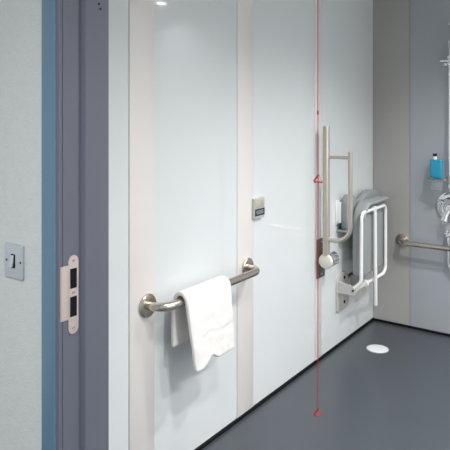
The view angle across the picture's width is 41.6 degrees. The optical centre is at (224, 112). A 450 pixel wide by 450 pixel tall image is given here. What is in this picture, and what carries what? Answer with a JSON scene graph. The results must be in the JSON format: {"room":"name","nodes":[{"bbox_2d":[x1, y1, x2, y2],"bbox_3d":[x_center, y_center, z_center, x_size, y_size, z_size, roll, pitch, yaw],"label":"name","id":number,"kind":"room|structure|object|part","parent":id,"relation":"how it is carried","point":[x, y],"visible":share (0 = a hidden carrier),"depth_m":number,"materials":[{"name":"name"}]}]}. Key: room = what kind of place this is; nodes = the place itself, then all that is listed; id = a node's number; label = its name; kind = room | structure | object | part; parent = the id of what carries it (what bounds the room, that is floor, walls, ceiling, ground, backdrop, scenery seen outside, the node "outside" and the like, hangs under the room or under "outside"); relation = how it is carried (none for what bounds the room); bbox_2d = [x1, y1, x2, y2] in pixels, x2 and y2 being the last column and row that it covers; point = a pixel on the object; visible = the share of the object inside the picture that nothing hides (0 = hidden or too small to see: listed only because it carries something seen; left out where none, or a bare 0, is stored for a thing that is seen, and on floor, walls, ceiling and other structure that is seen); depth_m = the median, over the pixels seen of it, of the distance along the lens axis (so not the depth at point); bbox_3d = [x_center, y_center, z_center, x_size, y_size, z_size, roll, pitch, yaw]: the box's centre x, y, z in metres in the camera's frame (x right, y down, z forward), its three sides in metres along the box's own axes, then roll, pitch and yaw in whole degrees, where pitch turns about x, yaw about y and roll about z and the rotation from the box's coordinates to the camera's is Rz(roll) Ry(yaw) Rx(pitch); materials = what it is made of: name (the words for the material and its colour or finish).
{"room":"accessible shower room","nodes":[
{"label":"accessible shower room","id":0,"kind":"room"},
{"bbox_2d":[0,0,41,449],"bbox_3d":[0.143,0.250,1.099,3.350,2.300,0.137,0,0,36],"label":"wall","id":1,"kind":"structure","parent":0,"point":[20,20],"depth_m":1.48,"materials":[{"name":"white paint"}]},
{"bbox_2d":[5,242,23,279],"bbox_3d":[-0.535,0.374,1.494,0.077,0.086,0.014,0,0,36],"label":"light switch","id":2,"kind":"object","parent":1,"relation":"attached to","point":[14,253],"visible":1,"depth_m":1.49,"materials":[{"name":"metal"}]},
{"bbox_2d":[42,0,108,449],"bbox_3d":[0.070,0.345,1.145,1.146,2.110,0.159,0,0,36],"label":"door frame","id":3,"kind":"structure","parent":1,"relation":"in","point":[75,33],"depth_m":1.43,"materials":[{"name":"grey paint"}]},
{"bbox_3d":[-0.416,0.345,1.407,0.050,2.110,0.017,0,0,36],"label":"architrave","id":4,"kind":"part","parent":3,"relation":"part of","materials":[{"name":"blue paint"}]},
{"bbox_2d":[60,255,77,333],"bbox_3d":[-0.372,0.436,1.415,0.005,0.189,0.054,0,0,36],"label":"strike plate","id":5,"kind":"object","parent":3,"relation":"attached to","point":[68,274],"visible":1,"depth_m":1.42,"materials":[{"name":"metal"}]},
{"bbox_2d":[109,0,372,449],"bbox_3d":[0.177,0.250,2.939,0.102,2.300,2.891,0,0,36],"label":"wall","id":6,"kind":"structure","parent":0,"point":[213,103],"depth_m":2.61,"materials":[{"name":"grey"}]},
{"bbox_3d":[-0.488,0.242,1.935,0.006,2.284,0.480,0,0,36],"label":"panel","id":7,"kind":"part","parent":6,"relation":"part of","materials":[{"name":"white plastic"}]},
{"bbox_3d":[-0.109,0.242,2.462,0.006,2.284,0.550,0,0,36],"label":"panel","id":8,"kind":"part","parent":6,"relation":"part of","materials":[{"name":"white plastic"}]},
{"bbox_2d":[139,258,259,317],"bbox_3d":[-0.056,0.715,2.446,0.096,0.087,0.759,0,0,36],"label":"grab rail","id":9,"kind":"object","parent":6,"relation":"attached to","point":[148,305],"visible":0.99,"depth_m":2.20,"materials":[{"name":"metal"}]},
{"bbox_2d":[171,276,233,371],"bbox_3d":[-0.077,0.826,2.351,0.110,0.305,0.312,0,0,36],"label":"towel","id":10,"kind":"object","parent":9,"relation":"hanging from","point":[206,317],"visible":0.98,"depth_m":2.30,"materials":[{"name":"white fabric"}]},
{"bbox_2d":[252,197,264,218],"bbox_3d":[0.158,0.451,2.812,0.020,0.095,0.090,0,0,36],"label":"alarm reset panel","id":11,"kind":"object","parent":6,"relation":"attached to","point":[258,209],"visible":1,"depth_m":2.80,"materials":[{"name":"metal"}]},
{"bbox_3d":[0.165,0.427,2.809,0.002,0.043,0.083,0,0,36],"label":"plate","id":12,"kind":"part","parent":11,"relation":"part of","materials":[{"name":"white plastic"}]},
{"bbox_2d":[194,318,373,449],"bbox_3d":[0.189,1.391,2.869,0.012,0.017,2.791,0,0,36],"label":"baseboard","id":13,"kind":"structure","parent":6,"relation":"attached to","point":[294,377],"depth_m":2.95,"materials":[{"name":"black plastic"}]},
{"bbox_3d":[0.315,0.242,3.053,0.006,2.284,0.633,0,0,36],"label":"panel","id":14,"kind":"part","parent":6,"relation":"part of","materials":[{"name":"white plastic"}]},
{"bbox_2d":[317,126,352,278],"bbox_3d":[0.620,0.502,3.282,0.218,0.856,0.115,0,0,36],"label":"rail","id":15,"kind":"object","parent":6,"relation":"attached to","point":[326,258],"visible":1,"depth_m":3.26,"materials":[{"name":"metal"}]},
{"bbox_3d":[0.542,0.820,3.353,0.008,0.220,0.090,0,0,36],"label":"wall plate","id":16,"kind":"part","parent":15,"relation":"part of","materials":[{"name":"metal"}]},
{"bbox_3d":[0.771,0.242,3.689,0.006,2.284,0.776,0,0,36],"label":"panel","id":17,"kind":"part","parent":6,"relation":"part of","materials":[{"name":"white plastic"}]},
{"bbox_2d":[335,189,379,232],"bbox_3d":[0.853,0.599,3.729,0.080,0.222,0.567,0,0,36],"label":"backrest","id":18,"kind":"object","parent":6,"relation":"attached to","point":[341,205],"visible":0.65,"depth_m":3.52,"materials":[{"name":"grey plastic"}]},
{"bbox_2d":[336,196,388,312],"bbox_3d":[0.863,0.862,3.662,0.174,0.660,0.455,0,0,36],"label":"chair","id":19,"kind":"object","parent":6,"relation":"attached to","point":[370,214],"visible":1,"depth_m":3.59,"materials":[{"name":"white metal"}]},
{"bbox_3d":[0.724,1.039,3.500,0.122,0.070,0.014,0,0,36],"label":"hinge arm","id":20,"kind":"part","parent":19,"relation":"part of"},
{"bbox_3d":[0.833,1.039,3.652,0.122,0.070,0.015,0,0,36],"label":"hinge arm","id":21,"kind":"part","parent":19,"relation":"part of"},
{"bbox_3d":[0.808,1.044,3.554,0.034,0.034,0.180,0,0,36],"label":"pivot rod","id":22,"kind":"part","parent":19,"relation":"part of","materials":[{"name":"white metal"}]},
{"bbox_3d":[0.888,0.813,3.623,0.065,0.473,0.418,0,0,36],"label":"leg frame","id":23,"kind":"part","parent":19,"relation":"part of","materials":[{"name":"white metal"}]},
{"bbox_3d":[0.918,0.881,3.611,0.025,0.586,0.022,0,0,36],"label":"support leg","id":24,"kind":"part","parent":19,"relation":"part of","materials":[{"name":"white metal"}]},
{"bbox_2d":[201,320,449,449],"bbox_3d":[0.316,1.440,1.211,3.700,0.080,5.536,0,0,36],"label":"floor","id":25,"kind":"structure","parent":0,"point":[398,398],"depth_m":2.84,"materials":[{"name":"plastic"}]},
{"bbox_2d":[366,344,388,352],"bbox_3d":[0.904,1.397,3.512,0.131,0.006,0.131,0,0,36],"label":"floor drain","id":26,"kind":"object","parent":25,"relation":"on","point":[374,348],"visible":1,"depth_m":3.50,"materials":[{"name":"metal"}]},
{"bbox_2d":[373,0,449,333],"bbox_3d":[2.075,0.250,3.294,2.772,2.300,0.100,0,0,36],"label":"wall","id":27,"kind":"structure","parent":0,"point":[411,37],"depth_m":3.85,"materials":[{"name":"grey"}]},
{"bbox_3d":[1.104,0.244,3.933,0.250,2.288,0.006,0,0,36],"label":"corner panel","id":28,"kind":"part","parent":27,"relation":"part of","materials":[{"name":"grey plastic"}]},
{"bbox_2d":[374,318,449,336],"bbox_3d":[2.048,1.393,3.250,2.564,0.015,0.012,0,0,36],"label":"baseboard","id":29,"kind":"structure","parent":27,"relation":"attached to","point":[375,319],"depth_m":3.84,"materials":[{"name":"black plastic"}]},
{"bbox_2d":[396,233,449,251],"bbox_3d":[1.380,0.834,3.671,0.687,0.087,0.098,0,0,36],"label":"grab rail","id":30,"kind":"object","parent":27,"relation":"attached to","point":[402,240],"visible":1,"depth_m":3.74,"materials":[{"name":"metal"}]},
{"bbox_3d":[1.662,0.244,3.533,1.120,2.288,0.006,0,0,36],"label":"panel","id":31,"kind":"part","parent":27,"relation":"part of","materials":[{"name":"grey plastic"}]},
{"bbox_2d":[436,192,449,223],"bbox_3d":[1.395,0.592,3.668,0.200,0.200,0.086,0,0,36],"label":"shower valve","id":32,"kind":"object","parent":27,"relation":"attached to","point":[443,201],"visible":1,"depth_m":3.70,"materials":[{"name":"silver metal"}]},
{"bbox_3d":[1.366,0.641,3.667,0.060,0.089,0.049,0,0,36],"label":"lever","id":33,"kind":"part","parent":32,"relation":"part of","materials":[{"name":"silver metal"}]},
{"bbox_3d":[1.393,0.592,3.665,0.060,0.060,0.036,0,0,36],"label":"knob","id":34,"kind":"part","parent":32,"relation":"part of","materials":[{"name":"silver metal"}]},
{"bbox_2d":[440,40,449,188],"bbox_3d":[1.416,0.009,3.647,0.157,0.917,0.096,0,0,36],"label":"riser rail","id":35,"kind":"object","parent":27,"relation":"attached to","point":[447,60],"visible":1,"depth_m":3.65,"materials":[{"name":"silver metal"}]},
{"bbox_2d":[427,176,449,190],"bbox_3d":[1.334,0.435,3.669,0.144,0.090,0.090,0,0,36],"label":"soap tray","id":36,"kind":"object","parent":35,"relation":"attached to","point":[436,183],"visible":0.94,"depth_m":3.65,"materials":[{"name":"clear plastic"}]},
{"bbox_2d":[430,153,442,177],"bbox_3d":[1.316,0.327,3.682,0.076,0.152,0.044,0,0,36],"label":"soap bottle","id":37,"kind":"object","parent":36,"relation":"on","point":[436,165],"visible":1,"depth_m":3.66,"materials":[{"name":"blue plastic"}]},
{"bbox_3d":[1.396,-0.322,3.619,0.157,0.019,0.019,0,0,36],"label":"slider lever","id":38,"kind":"part","parent":35,"relation":"part of","materials":[{"name":"silver metal"}]},
{"bbox_3d":[1.388,0.005,3.652,0.018,0.900,0.018,0,0,36],"label":"rail","id":39,"kind":"part","parent":35,"relation":"part of","materials":[{"name":"silver metal"}]},
{"bbox_2d":[444,229,449,268],"bbox_3d":[1.429,0.355,3.623,0.104,1.311,0.217,0,0,-44],"label":"shower hose","id":40,"kind":"object","parent":27,"relation":"attached to","point":[447,232],"visible":0.97,"depth_m":3.68,"materials":[{"name":"silver metal"}]},
{"bbox_2d":[444,229,449,237],"bbox_3d":[1.394,0.760,3.693,0.062,0.062,0.046,0,0,36],"label":"shower valve","id":41,"kind":"object","parent":40,"relation":"attached to","point":[447,233],"depth_m":3.68,"materials":[{"name":"silver metal"}]},
{"bbox_3d":[0.316,-0.940,1.211,3.700,0.080,5.536,0,0,36],"label":"ceiling","id":42,"kind":"structure","parent":0,"visible":0},
{"bbox_2d":[313,0,322,416],"bbox_3d":[0.399,0.203,2.545,0.084,2.205,0.084,0,0,36],"label":"pull cord","id":43,"kind":"object","parent":42,"relation":"hanging from","point":[318,176],"visible":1,"depth_m":2.54,"materials":[{"name":"red plastic"}]},
{"bbox_3d":[0.400,0.196,2.545,0.004,2.152,0.004,0,0,13],"label":"cord","id":44,"kind":"part","parent":43,"relation":"part of","materials":[{"name":"red fabric"}]},
{"bbox_3d":[0.400,0.281,2.545,0.040,0.039,0.007,0,0,0],"label":"triangular handle","id":45,"kind":"part","parent":43,"relation":"part of","materials":[{"name":"red plastic"}]}
]}

